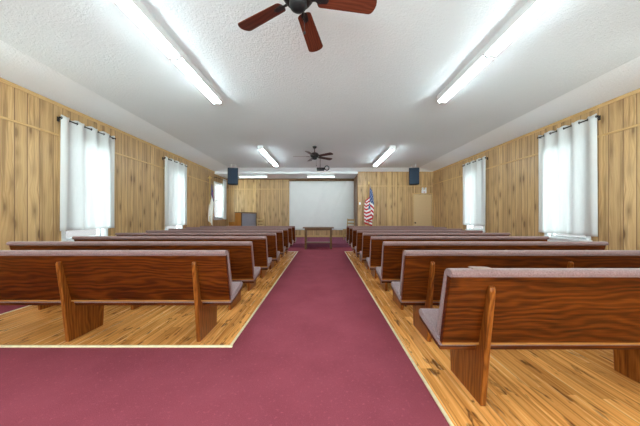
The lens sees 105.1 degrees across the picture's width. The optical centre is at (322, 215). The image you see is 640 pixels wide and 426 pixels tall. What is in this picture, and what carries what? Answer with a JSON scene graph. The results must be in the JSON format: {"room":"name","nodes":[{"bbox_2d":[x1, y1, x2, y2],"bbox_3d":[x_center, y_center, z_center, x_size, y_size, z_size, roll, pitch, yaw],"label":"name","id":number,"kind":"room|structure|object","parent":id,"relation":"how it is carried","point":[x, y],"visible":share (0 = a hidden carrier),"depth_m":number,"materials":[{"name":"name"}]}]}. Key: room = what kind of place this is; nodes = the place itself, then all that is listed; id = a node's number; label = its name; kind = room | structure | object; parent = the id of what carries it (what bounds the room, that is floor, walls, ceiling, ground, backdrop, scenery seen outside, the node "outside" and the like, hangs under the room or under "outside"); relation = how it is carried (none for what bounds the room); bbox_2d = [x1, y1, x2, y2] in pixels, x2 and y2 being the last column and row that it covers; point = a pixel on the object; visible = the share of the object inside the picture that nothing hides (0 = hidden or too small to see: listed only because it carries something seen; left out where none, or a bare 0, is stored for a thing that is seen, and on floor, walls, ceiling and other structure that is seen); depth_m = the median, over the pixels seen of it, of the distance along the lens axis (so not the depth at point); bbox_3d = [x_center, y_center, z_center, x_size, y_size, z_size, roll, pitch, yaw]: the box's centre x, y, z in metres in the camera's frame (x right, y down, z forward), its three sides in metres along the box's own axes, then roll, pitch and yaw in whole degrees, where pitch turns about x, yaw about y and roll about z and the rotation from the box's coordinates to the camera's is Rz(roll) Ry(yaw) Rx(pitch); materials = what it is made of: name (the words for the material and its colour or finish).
{"room":"house of worship","nodes":[
{"label":"house of worship","id":0,"kind":"room"},
{"bbox_2d":[0,82,225,249],"bbox_3d":[-4.676,-0.425,4.871,0.150,3.250,14.750,0,0,-2],"label":"wall","id":1,"kind":"structure","parent":0,"point":[29,157],"depth_m":4.15,"materials":[{"name":"brown wood"}]},
{"bbox_2d":[61,228,107,240],"bbox_3d":[-4.648,-0.455,4.761,0.200,1.990,0.990,0,0,-2],"label":"window","id":2,"kind":"structure","parent":1,"relation":"in","point":[99,232],"depth_m":5.08,"materials":[{"name":"white paint"}]},
{"bbox_2d":[57,116,115,138],"bbox_3d":[-4.547,-1.675,4.764,0.101,0.080,1.186,0,0,-2],"label":"curtain rod","id":3,"kind":"object","parent":1,"relation":"attached to","point":[59,117],"visible":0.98,"depth_m":4.43,"materials":[{"name":"brown metal"}]},
{"bbox_2d":[60,115,114,230],"bbox_3d":[-4.512,-0.741,4.765,0.074,2.002,1.151,0,0,-2],"label":"curtain","id":4,"kind":"object","parent":3,"relation":"hanging from","point":[87,156],"visible":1,"depth_m":4.64,"materials":[{"name":"white fabric"}]},
{"bbox_2d":[0,116,213,183],"bbox_3d":[-4.597,-1.398,4.988,0.025,0.036,14.380,0,0,-2],"label":"trim","id":5,"kind":"structure","parent":1,"relation":"attached to","point":[1,117],"depth_m":4.10,"materials":[{"name":"brown wood"}]},
{"bbox_2d":[0,77,214,172],"bbox_3d":[-4.569,-1.921,4.288,0.036,0.053,12.980,0,0,-2],"label":"trim","id":6,"kind":"structure","parent":1,"relation":"attached to","point":[2,80],"depth_m":4.63,"materials":[{"name":"brown wood"}]},
{"bbox_2d":[165,225,182,229],"bbox_3d":[-4.736,-0.455,7.705,0.200,1.990,1.000,0,0,-2],"label":"window","id":7,"kind":"structure","parent":1,"relation":"in","point":[178,226],"depth_m":8.07,"materials":[{"name":"white paint"}]},
{"bbox_2d":[214,181,222,219],"bbox_3d":[-4.841,-0.675,11.194,0.200,1.710,1.020,0,0,-2],"label":"window","id":8,"kind":"structure","parent":1,"relation":"in","point":[220,187],"depth_m":11.59,"materials":[{"name":"white glass"}]},
{"bbox_3d":[-4.636,-1.675,7.708,0.101,0.080,1.276,0,0,-2],"label":"curtain rod","id":9,"kind":"object","parent":1,"relation":"attached to","visible":0},
{"bbox_2d":[164,156,186,225],"bbox_3d":[-4.602,-0.721,7.709,0.077,2.042,1.228,0,0,-2],"label":"curtain","id":10,"kind":"object","parent":9,"relation":"hanging from","point":[175,173],"visible":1,"depth_m":7.67,"materials":[{"name":"white fabric"}]},
{"bbox_3d":[-4.746,-1.690,11.396,0.101,0.080,1.432,0,0,-2],"label":"curtain rod","id":11,"kind":"object","parent":1,"relation":"attached to","visible":0},
{"bbox_2d":[223,179,226,219],"bbox_3d":[-4.723,-0.793,11.781,0.074,1.927,0.472,0,0,-2],"label":"curtain","id":12,"kind":"object","parent":11,"relation":"hanging from","point":[224,180],"visible":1,"depth_m":11.71,"materials":[{"name":"white fabric"}]},
{"bbox_2d":[214,172,357,178],"bbox_3d":[-1.641,-1.930,11.490,6.361,0.140,1.420,0,0,0],"label":"ceiling","id":13,"kind":"structure","parent":0,"point":[271,175],"depth_m":11.25,"materials":[{"name":"white paint"}]},
{"bbox_2d":[239,174,267,176],"bbox_3d":[-3.120,-1.799,10.980,1.235,0.122,0.168,0,0,0],"label":"strip light","id":14,"kind":"object","parent":13,"relation":"attached to","point":[240,175],"visible":1,"depth_m":10.90,"materials":[{"name":"white plastic"}]},
{"bbox_2d":[307,174,334,176],"bbox_3d":[-0.090,-1.799,10.980,1.235,0.122,0.168,0,0,0],"label":"strip light","id":15,"kind":"object","parent":13,"relation":"attached to","point":[308,175],"visible":1,"depth_m":10.90,"materials":[{"name":"white plastic"}]},
{"bbox_2d":[226,180,346,234],"bbox_3d":[0.070,-0.425,12.275,9.860,3.250,0.150,0,0,0],"label":"wall","id":16,"kind":"structure","parent":0,"point":[269,199],"depth_m":12.20,"materials":[{"name":"beige wood"}]},
{"bbox_2d":[226,179,353,179],"bbox_3d":[-1.631,-1.834,12.185,6.341,0.048,0.030,0,0,0],"label":"trim","id":17,"kind":"structure","parent":16,"relation":"attached to","point":[226,179],"depth_m":12.17,"materials":[{"name":"brown wood"}]},
{"bbox_2d":[295,235,345,236],"bbox_3d":[-1.635,1.005,12.193,6.271,0.090,0.014,0,0,0],"label":"baseboard","id":18,"kind":"structure","parent":16,"relation":"attached to","point":[295,235],"depth_m":12.19,"materials":[{"name":"brown wood"}]},
{"bbox_2d":[289,180,353,229],"bbox_3d":[-0.070,-0.545,12.154,3.200,2.479,0.088,0,0,0],"label":"projection screen","id":19,"kind":"object","parent":16,"relation":"attached to","point":[312,203],"visible":0.95,"depth_m":12.14,"materials":[{"name":"white fabric"}]},
{"bbox_2d":[0,0,639,171],"bbox_3d":[-0.025,-2.180,4.950,10.150,0.200,14.900,0,0,0],"label":"ceiling","id":20,"kind":"structure","parent":0,"point":[376,79],"depth_m":3.39,"materials":[{"name":"white paint"}]},
{"bbox_2d":[114,0,221,103],"bbox_3d":[-1.850,-2.019,3.060,0.168,0.122,2.470,0,0,0],"label":"strip light","id":21,"kind":"object","parent":20,"relation":"attached to","point":[134,9],"visible":1,"depth_m":2.83,"materials":[{"name":"white plastic"}]},
{"bbox_2d":[228,164,237,184],"bbox_3d":[-3.596,-1.665,9.829,0.395,0.830,0.322,0,0,-12],"label":"loudspeaker","id":22,"kind":"object","parent":20,"relation":"hanging from","point":[232,172],"visible":1,"depth_m":9.68,"materials":[{"name":"blue fabric"}]},
{"bbox_2d":[257,145,277,165],"bbox_3d":[-1.850,-2.019,8.460,0.168,0.122,2.470,0,0,0],"label":"strip light","id":23,"kind":"object","parent":20,"relation":"attached to","point":[261,148],"visible":1,"depth_m":7.94,"materials":[{"name":"white plastic"}]},
{"bbox_2d":[238,0,376,51],"bbox_3d":[-0.166,-1.776,1.978,1.214,0.608,1.231,0,0,0],"label":"ceiling fan","id":24,"kind":"object","parent":20,"relation":"hanging from","point":[312,38],"visible":1,"depth_m":2.07,"materials":[{"name":"brown wood"}]},
{"bbox_2d":[293,146,332,165],"bbox_3d":[-0.302,-1.794,7.340,1.186,0.573,1.236,0,0,0],"label":"ceiling fan","id":25,"kind":"object","parent":20,"relation":"hanging from","point":[314,155],"visible":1,"depth_m":7.27,"materials":[{"name":"brown metal"}]},
{"bbox_2d":[317,156,328,170],"bbox_3d":[0.004,-1.834,8.583,0.447,0.492,0.254,0,0,0],"label":"ceiling projector","id":26,"kind":"object","parent":20,"relation":"hanging from","point":[318,168],"visible":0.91,"depth_m":8.56,"materials":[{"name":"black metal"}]},
{"bbox_2d":[373,145,395,165],"bbox_3d":[2.060,-2.019,8.460,0.168,0.122,2.470,0,0,0],"label":"strip light","id":27,"kind":"object","parent":20,"relation":"attached to","point":[391,148],"visible":1,"depth_m":7.98,"materials":[{"name":"white plastic"}]},
{"bbox_2d":[409,164,418,184],"bbox_3d":[3.636,-1.665,9.829,0.395,0.830,0.322,0,0,12],"label":"loudspeaker","id":28,"kind":"object","parent":20,"relation":"hanging from","point":[413,172],"visible":1,"depth_m":9.68,"materials":[{"name":"black metal"}]},
{"bbox_2d":[437,0,554,102],"bbox_3d":[2.060,-2.019,3.020,0.168,0.122,2.470,0,0,0],"label":"strip light","id":29,"kind":"object","parent":20,"relation":"attached to","point":[531,9],"visible":1,"depth_m":2.82,"materials":[{"name":"white plastic"}]},
{"bbox_2d":[0,247,639,425],"bbox_3d":[0.025,1.254,5.000,9.950,0.132,14.700,0,0,0],"label":"floor","id":30,"kind":"structure","parent":0,"point":[318,350],"depth_m":1.90,"materials":[{"name":"red carpet"}]},
{"bbox_2d":[0,305,31,314],"bbox_3d":[-3.880,1.191,5.210,0.030,0.018,5.920,0,0,0],"label":"trim","id":31,"kind":"structure","parent":30,"relation":"on","point":[28,305],"depth_m":3.09,"materials":[{"name":"beige wood"}]},
{"bbox_2d":[0,345,232,347],"bbox_3d":[-2.359,1.191,2.240,3.062,0.018,0.020,0,0,0],"label":"trim","id":32,"kind":"structure","parent":30,"relation":"on","point":[1,346],"depth_m":2.23,"materials":[{"name":"beige wood"}]},
{"bbox_2d":[0,250,242,341],"bbox_3d":[-2.373,0.751,2.458,2.981,0.874,0.513,0,0,0],"label":"pew","id":33,"kind":"object","parent":30,"relation":"on","point":[82,282],"visible":1,"depth_m":2.28,"materials":[{"name":"brown wood"}]},
{"bbox_2d":[0,250,232,295],"bbox_3d":[-2.373,0.544,2.303,2.981,0.459,0.203,0,0,0],"label":"cushion","id":34,"kind":"object","parent":33,"relation":"on","point":[22,272],"depth_m":2.27,"materials":[{"name":"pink fabric"}]},
{"bbox_2d":[0,282,242,302],"bbox_3d":[-2.373,0.779,2.540,2.973,0.122,0.348,0,0,0],"label":"seat cushion","id":35,"kind":"object","parent":33,"relation":"on","point":[236,288],"depth_m":2.37,"materials":[{"name":"fabric"}]},
{"bbox_2d":[6,241,260,309],"bbox_3d":[-2.373,0.751,3.240,2.981,0.874,0.513,0,0,0],"label":"pew","id":36,"kind":"object","parent":30,"relation":"on","point":[241,257],"visible":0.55,"depth_m":3.02,"materials":[{"name":"brown wood"}]},
{"bbox_2d":[6,241,254,275],"bbox_3d":[-2.373,0.544,3.084,2.981,0.459,0.203,0,0,0],"label":"cushion","id":37,"kind":"object","parent":36,"relation":"on","point":[241,257],"depth_m":3.02,"materials":[{"name":"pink fabric"}]},
{"bbox_2d":[233,267,260,280],"bbox_3d":[-2.373,0.779,3.322,2.973,0.122,0.348,0,0,0],"label":"seat cushion","id":38,"kind":"object","parent":36,"relation":"on","point":[256,271],"depth_m":3.23,"materials":[{"name":"fabric"}]},
{"bbox_2d":[72,236,271,290],"bbox_3d":[-2.373,0.751,4.021,2.981,0.874,0.513,0,0,0],"label":"pew","id":39,"kind":"object","parent":30,"relation":"on","point":[260,250],"visible":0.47,"depth_m":3.79,"materials":[{"name":"brown wood"}]},
{"bbox_2d":[72,236,267,263],"bbox_3d":[-2.373,0.544,3.866,2.981,0.459,0.203,0,0,0],"label":"cushion","id":40,"kind":"object","parent":39,"relation":"on","point":[260,250],"depth_m":3.79,"materials":[{"name":"pink fabric"}]},
{"bbox_2d":[261,257,271,267],"bbox_3d":[-2.373,0.779,4.104,2.973,0.122,0.348,0,0,0],"label":"seat cushion","id":41,"kind":"object","parent":39,"relation":"on","point":[269,260],"depth_m":4.07,"materials":[{"name":"fabric"}]},
{"bbox_2d":[115,233,279,277],"bbox_3d":[-2.373,0.751,4.803,2.981,0.874,0.513,0,0,0],"label":"pew","id":42,"kind":"object","parent":30,"relation":"on","point":[271,237],"visible":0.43,"depth_m":4.58,"materials":[{"name":"brown wood"}]},
{"bbox_2d":[115,233,276,249],"bbox_3d":[-2.373,0.544,4.649,2.981,0.459,0.203,0,0,0],"label":"cushion","id":43,"kind":"object","parent":42,"relation":"on","point":[271,237],"depth_m":4.55,"materials":[{"name":"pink fabric"}]},
{"bbox_2d":[145,230,285,268],"bbox_3d":[-2.373,0.751,5.585,2.981,0.874,0.513,0,0,0],"label":"pew","id":44,"kind":"object","parent":30,"relation":"on","point":[279,233],"visible":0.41,"depth_m":5.35,"materials":[{"name":"brown wood"}]},
{"bbox_2d":[145,230,283,249],"bbox_3d":[-2.373,0.544,5.431,2.981,0.459,0.203,0,0,0],"label":"cushion","id":45,"kind":"object","parent":44,"relation":"on","point":[279,233],"depth_m":5.35,"materials":[{"name":"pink fabric"}]},
{"bbox_2d":[168,229,289,262],"bbox_3d":[-2.373,0.751,6.367,2.981,0.874,0.513,0,0,0],"label":"pew","id":46,"kind":"object","parent":30,"relation":"on","point":[285,231],"visible":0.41,"depth_m":6.11,"materials":[{"name":"brown wood"}]},
{"bbox_2d":[168,229,288,245],"bbox_3d":[-2.373,0.544,6.213,2.981,0.459,0.203,0,0,0],"label":"cushion","id":47,"kind":"object","parent":46,"relation":"on","point":[285,231],"depth_m":6.11,"materials":[{"name":"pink fabric"}]},
{"bbox_2d":[186,227,293,257],"bbox_3d":[-2.373,0.751,7.149,2.981,0.874,0.513,0,0,0],"label":"pew","id":48,"kind":"object","parent":30,"relation":"on","point":[291,241],"visible":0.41,"depth_m":6.90,"materials":[{"name":"brown wood"}]},
{"bbox_2d":[186,227,291,228],"bbox_3d":[-2.373,0.544,6.995,2.981,0.459,0.203,0,0,0],"label":"cushion","id":49,"kind":"object","parent":48,"relation":"on","point":[186,227],"depth_m":6.90,"materials":[{"name":"pink fabric"}]},
{"bbox_2d":[200,226,295,252],"bbox_3d":[-2.373,0.751,7.931,2.981,0.874,0.513,0,0,0],"label":"pew","id":50,"kind":"object","parent":30,"relation":"on","point":[293,227],"visible":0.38,"depth_m":7.68,"materials":[{"name":"brown wood"}]},
{"bbox_2d":[200,226,295,239],"bbox_3d":[-2.373,0.544,7.777,2.981,0.459,0.203,0,0,0],"label":"cushion","id":51,"kind":"object","parent":50,"relation":"on","point":[293,227],"depth_m":7.68,"materials":[{"name":"pink fabric"}]},
{"bbox_2d":[230,251,297,344],"bbox_3d":[-0.847,1.191,5.210,0.018,0.018,5.920,0,0,0],"label":"trim","id":52,"kind":"structure","parent":30,"relation":"on","point":[256,309],"depth_m":3.06,"materials":[{"name":"beige wood"}]},
{"bbox_2d":[303,227,333,248],"bbox_3d":[-0.170,0.805,9.020,1.120,0.790,0.480,0,0,0],"label":"table","id":53,"kind":"object","parent":30,"relation":"on","point":[306,228],"visible":0.97,"depth_m":8.81,"materials":[{"name":"brown wood"}]},
{"bbox_2d":[290,237,350,246],"bbox_3d":[0.015,1.125,10.779,9.667,0.150,2.838,0,0,0],"label":"platform","id":54,"kind":"object","parent":30,"relation":"on","point":[300,241],"visible":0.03,"depth_m":9.71,"materials":[{"name":"carpet"}]},
{"bbox_2d":[208,176,213,225],"bbox_3d":[-4.460,-0.265,9.660,0.340,2.630,0.340,0,0,0],"label":"flag","id":55,"kind":"object","parent":54,"relation":"on","point":[211,204],"visible":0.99,"depth_m":9.64,"materials":[{"name":"white fabric"}]},
{"bbox_2d":[229,212,256,225],"bbox_3d":[-3.554,0.445,10.972,0.582,1.210,1.440,0,0,11],"label":"upright piano","id":56,"kind":"object","parent":54,"relation":"on","point":[241,218],"visible":0.64,"depth_m":10.50,"materials":[{"name":"orange wood"}]},
{"bbox_2d":[257,219,263,225],"bbox_3d":[-2.835,0.585,11.466,0.419,0.930,0.444,0,0,-42],"label":"chair","id":57,"kind":"object","parent":54,"relation":"on","point":[257,219],"visible":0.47,"depth_m":11.60,"materials":[{"name":"brown wood"}]},
{"bbox_2d":[343,219,354,239],"bbox_3d":[1.181,0.585,11.019,0.419,0.930,0.444,0,0,30],"label":"chair","id":58,"kind":"object","parent":54,"relation":"on","point":[347,219],"visible":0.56,"depth_m":11.12,"materials":[{"name":"brown wood"}]},
{"bbox_2d":[364,182,373,225],"bbox_3d":[1.959,-0.225,10.449,0.339,2.550,0.337,0,0,-38],"label":"flag","id":59,"kind":"object","parent":54,"relation":"on","point":[369,203],"visible":0.95,"depth_m":10.42,"materials":[{"name":"multicoloured fabric"}]},
{"bbox_2d":[346,226,433,252],"bbox_3d":[2.116,0.751,7.931,2.736,0.874,0.513,0,0,0],"label":"pew","id":60,"kind":"object","parent":30,"relation":"on","point":[347,231],"visible":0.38,"depth_m":7.68,"materials":[{"name":"brown wood"}]},
{"bbox_2d":[346,226,433,239],"bbox_3d":[2.116,0.544,7.777,2.736,0.459,0.203,0,0,0],"label":"cushion","id":61,"kind":"object","parent":60,"relation":"on","point":[347,232],"depth_m":7.68,"materials":[{"name":"pink fabric"}]},
{"bbox_2d":[348,227,446,257],"bbox_3d":[2.116,0.751,7.149,2.736,0.874,0.513,0,0,0],"label":"pew","id":62,"kind":"object","parent":30,"relation":"on","point":[350,228],"visible":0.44,"depth_m":6.90,"materials":[{"name":"brown wood"}]},
{"bbox_2d":[349,227,446,228],"bbox_3d":[2.116,0.544,6.995,2.736,0.459,0.203,0,0,0],"label":"cushion","id":63,"kind":"object","parent":62,"relation":"on","point":[349,227],"depth_m":6.90,"materials":[{"name":"pink fabric"}]},
{"bbox_2d":[345,252,453,425],"bbox_3d":[0.733,1.191,4.160,0.018,0.018,8.020,0,0,0],"label":"trim","id":64,"kind":"structure","parent":30,"relation":"on","point":[441,408],"depth_m":1.92,"materials":[{"name":"beige wood"}]},
{"bbox_2d":[351,229,462,262],"bbox_3d":[2.116,0.751,6.367,2.736,0.874,0.513,0,0,0],"label":"pew","id":65,"kind":"object","parent":30,"relation":"on","point":[354,232],"visible":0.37,"depth_m":6.11,"materials":[{"name":"brown wood"}]},
{"bbox_2d":[352,229,462,242],"bbox_3d":[2.116,0.544,6.213,2.736,0.459,0.203,0,0,0],"label":"cushion","id":66,"kind":"object","parent":65,"relation":"on","point":[354,233],"depth_m":6.11,"materials":[{"name":"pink fabric"}]},
{"bbox_2d":[355,230,482,268],"bbox_3d":[2.116,0.751,5.585,2.736,0.874,0.513,0,0,0],"label":"pew","id":67,"kind":"object","parent":30,"relation":"on","point":[358,247],"visible":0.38,"depth_m":5.35,"materials":[{"name":"brown wood"}]},
{"bbox_2d":[356,230,482,249],"bbox_3d":[2.116,0.544,5.431,2.736,0.459,0.203,0,0,0],"label":"cushion","id":68,"kind":"object","parent":67,"relation":"on","point":[359,232],"depth_m":5.35,"materials":[{"name":"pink fabric"}]},
{"bbox_2d":[359,233,510,277],"bbox_3d":[2.116,0.751,4.803,2.736,0.874,0.513,0,0,0],"label":"pew","id":69,"kind":"object","parent":30,"relation":"on","point":[365,252],"visible":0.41,"depth_m":4.58,"materials":[{"name":"brown wood"}]},
{"bbox_2d":[362,233,510,247],"bbox_3d":[2.116,0.544,4.649,2.736,0.459,0.203,0,0,0],"label":"cushion","id":70,"kind":"object","parent":69,"relation":"on","point":[366,237],"depth_m":4.55,"materials":[{"name":"pink fabric"}]},
{"bbox_2d":[366,236,548,290],"bbox_3d":[2.116,0.751,4.021,2.736,0.874,0.513,0,0,0],"label":"pew","id":71,"kind":"object","parent":30,"relation":"on","point":[376,242],"visible":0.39,"depth_m":3.79,"materials":[{"name":"brown wood"}]},
{"bbox_2d":[369,236,548,263],"bbox_3d":[2.116,0.544,3.866,2.736,0.459,0.203,0,0,0],"label":"cushion","id":72,"kind":"object","parent":71,"relation":"on","point":[376,242],"depth_m":3.79,"materials":[{"name":"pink fabric"}]},
{"bbox_2d":[376,241,608,309],"bbox_3d":[2.116,0.751,3.240,2.736,0.874,0.513,0,0,0],"label":"pew","id":73,"kind":"object","parent":30,"relation":"on","point":[389,271],"visible":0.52,"depth_m":3.02,"materials":[{"name":"brown wood"}]},
{"bbox_2d":[376,267,399,280],"bbox_3d":[2.116,0.779,3.322,2.728,0.122,0.348,0,0,0],"label":"seat cushion","id":74,"kind":"object","parent":73,"relation":"on","point":[378,269],"depth_m":3.26,"materials":[{"name":"fabric"}]},
{"bbox_2d":[381,241,608,275],"bbox_3d":[2.116,0.544,3.084,2.736,0.459,0.203,0,0,0],"label":"cushion","id":75,"kind":"object","parent":73,"relation":"on","point":[392,251],"depth_m":3.02,"materials":[{"name":"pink fabric"}]},
{"bbox_2d":[391,250,639,341],"bbox_3d":[2.116,0.751,2.458,2.736,0.874,0.513,0,0,0],"label":"pew","id":76,"kind":"object","parent":30,"relation":"on","point":[420,284],"visible":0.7,"depth_m":2.24,"materials":[{"name":"brown wood"}]},
{"bbox_2d":[391,282,439,302],"bbox_3d":[2.116,0.779,2.540,2.728,0.122,0.348,0,0,0],"label":"seat cushion","id":77,"kind":"object","parent":76,"relation":"on","point":[396,288],"depth_m":2.49,"materials":[{"name":"fabric"}]},
{"bbox_2d":[399,250,639,295],"bbox_3d":[2.116,0.544,2.303,2.736,0.459,0.203,0,0,0],"label":"cushion","id":78,"kind":"object","parent":76,"relation":"on","point":[422,271],"depth_m":2.24,"materials":[{"name":"pink fabric"}]},
{"bbox_2d":[419,268,639,405],"bbox_3d":[2.116,0.751,1.675,2.736,0.874,0.513,0,0,0],"label":"pew","id":79,"kind":"object","parent":30,"relation":"on","point":[480,311],"visible":1,"depth_m":1.50,"materials":[{"name":"brown wood"}]},
{"bbox_2d":[419,308,441,344],"bbox_3d":[2.116,0.779,1.758,2.728,0.122,0.348,0,0,0],"label":"seat cushion","id":80,"kind":"object","parent":79,"relation":"on","point":[428,316],"depth_m":1.77,"materials":[{"name":"fabric"}]},
{"bbox_2d":[468,266,492,268],"bbox_3d":[0.945,0.310,1.468,0.120,0.007,0.060,0,0,0],"label":"folded paper","id":81,"kind":"object","parent":79,"relation":"on","point":[471,267],"visible":1,"depth_m":1.46,"materials":[{"name":"white paper"}]},
{"bbox_2d":[436,268,639,334],"bbox_3d":[2.116,0.544,1.520,2.736,0.459,0.203,0,0,0],"label":"cushion","id":82,"kind":"object","parent":79,"relation":"on","point":[495,301],"depth_m":1.48,"materials":[{"name":"pink fabric"}]},
{"bbox_2d":[354,172,432,225],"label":"wall","id":83,"kind":"structure","parent":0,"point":[392,191],"depth_m":10.78,"materials":[{"name":"brown wood"}]},
{"bbox_2d":[357,174,357,225],"bbox_3d":[1.520,-0.405,10.799,0.040,2.910,0.062,0,0,0],"label":"trim","id":84,"kind":"structure","parent":83,"relation":"attached to","point":[357,174],"depth_m":10.77,"materials":[{"name":"brown wood"}]},
{"bbox_2d":[412,193,432,225],"bbox_3d":[4.385,0.022,10.774,0.910,2.055,0.116,0,0,0],"label":"door","id":85,"kind":"structure","parent":83,"relation":"attached to","point":[421,204],"depth_m":10.79,"materials":[{"name":"brown wood"}]},
{"bbox_2d":[433,92,639,249],"bbox_3d":[4.925,-0.425,5.000,0.150,3.250,14.800,0,0,0],"label":"wall","id":86,"kind":"structure","parent":0,"point":[512,189],"depth_m":5.54,"materials":[{"name":"brown wood"}]},
{"bbox_2d":[465,225,485,232],"bbox_3d":[4.900,-0.455,7.800,0.200,1.990,0.980,0,0,0],"label":"window","id":87,"kind":"structure","parent":86,"relation":"in","point":[468,227],"depth_m":7.99,"materials":[{"name":"white paint"}]},
{"bbox_2d":[433,88,639,172],"bbox_3d":[4.835,-1.921,4.290,0.029,0.053,12.980,0,0,0],"label":"trim","id":88,"kind":"structure","parent":86,"relation":"attached to","point":[636,90],"depth_m":4.98,"materials":[{"name":"brown wood"}]},
{"bbox_2d":[433,123,639,184],"bbox_3d":[4.842,-1.398,4.285,0.016,0.036,12.970,0,0,0],"label":"trim","id":89,"kind":"structure","parent":86,"relation":"attached to","point":[636,125],"depth_m":5.52,"materials":[{"name":"brown wood"}]},
{"bbox_2d":[544,233,591,240],"bbox_3d":[4.900,-0.465,4.890,0.200,2.010,0.960,0,0,0],"label":"window","id":90,"kind":"structure","parent":86,"relation":"in","point":[553,237],"depth_m":4.93,"materials":[{"name":"white paint"}]},
{"bbox_2d":[537,115,600,138],"bbox_3d":[4.800,-1.720,4.840,0.101,0.080,1.216,0,0,0],"label":"curtain rod","id":91,"kind":"object","parent":86,"relation":"attached to","point":[598,116],"visible":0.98,"depth_m":4.50,"materials":[{"name":"brown metal"}]},
{"bbox_2d":[538,113,597,236],"bbox_3d":[4.766,-0.714,4.840,0.074,2.147,1.184,0,0,0],"label":"curtain","id":92,"kind":"object","parent":91,"relation":"hanging from","point":[568,170],"visible":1,"depth_m":4.73,"materials":[{"name":"white fabric"}]},
{"bbox_3d":[4.800,-1.695,7.770,0.101,0.080,1.236,0,0,0],"label":"curtain rod","id":93,"kind":"object","parent":86,"relation":"attached to","visible":0},
{"bbox_2d":[463,156,485,225],"bbox_3d":[4.766,-0.731,7.770,0.075,2.062,1.188,0,0,0],"label":"curtain","id":94,"kind":"object","parent":93,"relation":"hanging from","point":[474,174],"visible":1,"depth_m":7.73,"materials":[{"name":"white fabric"}]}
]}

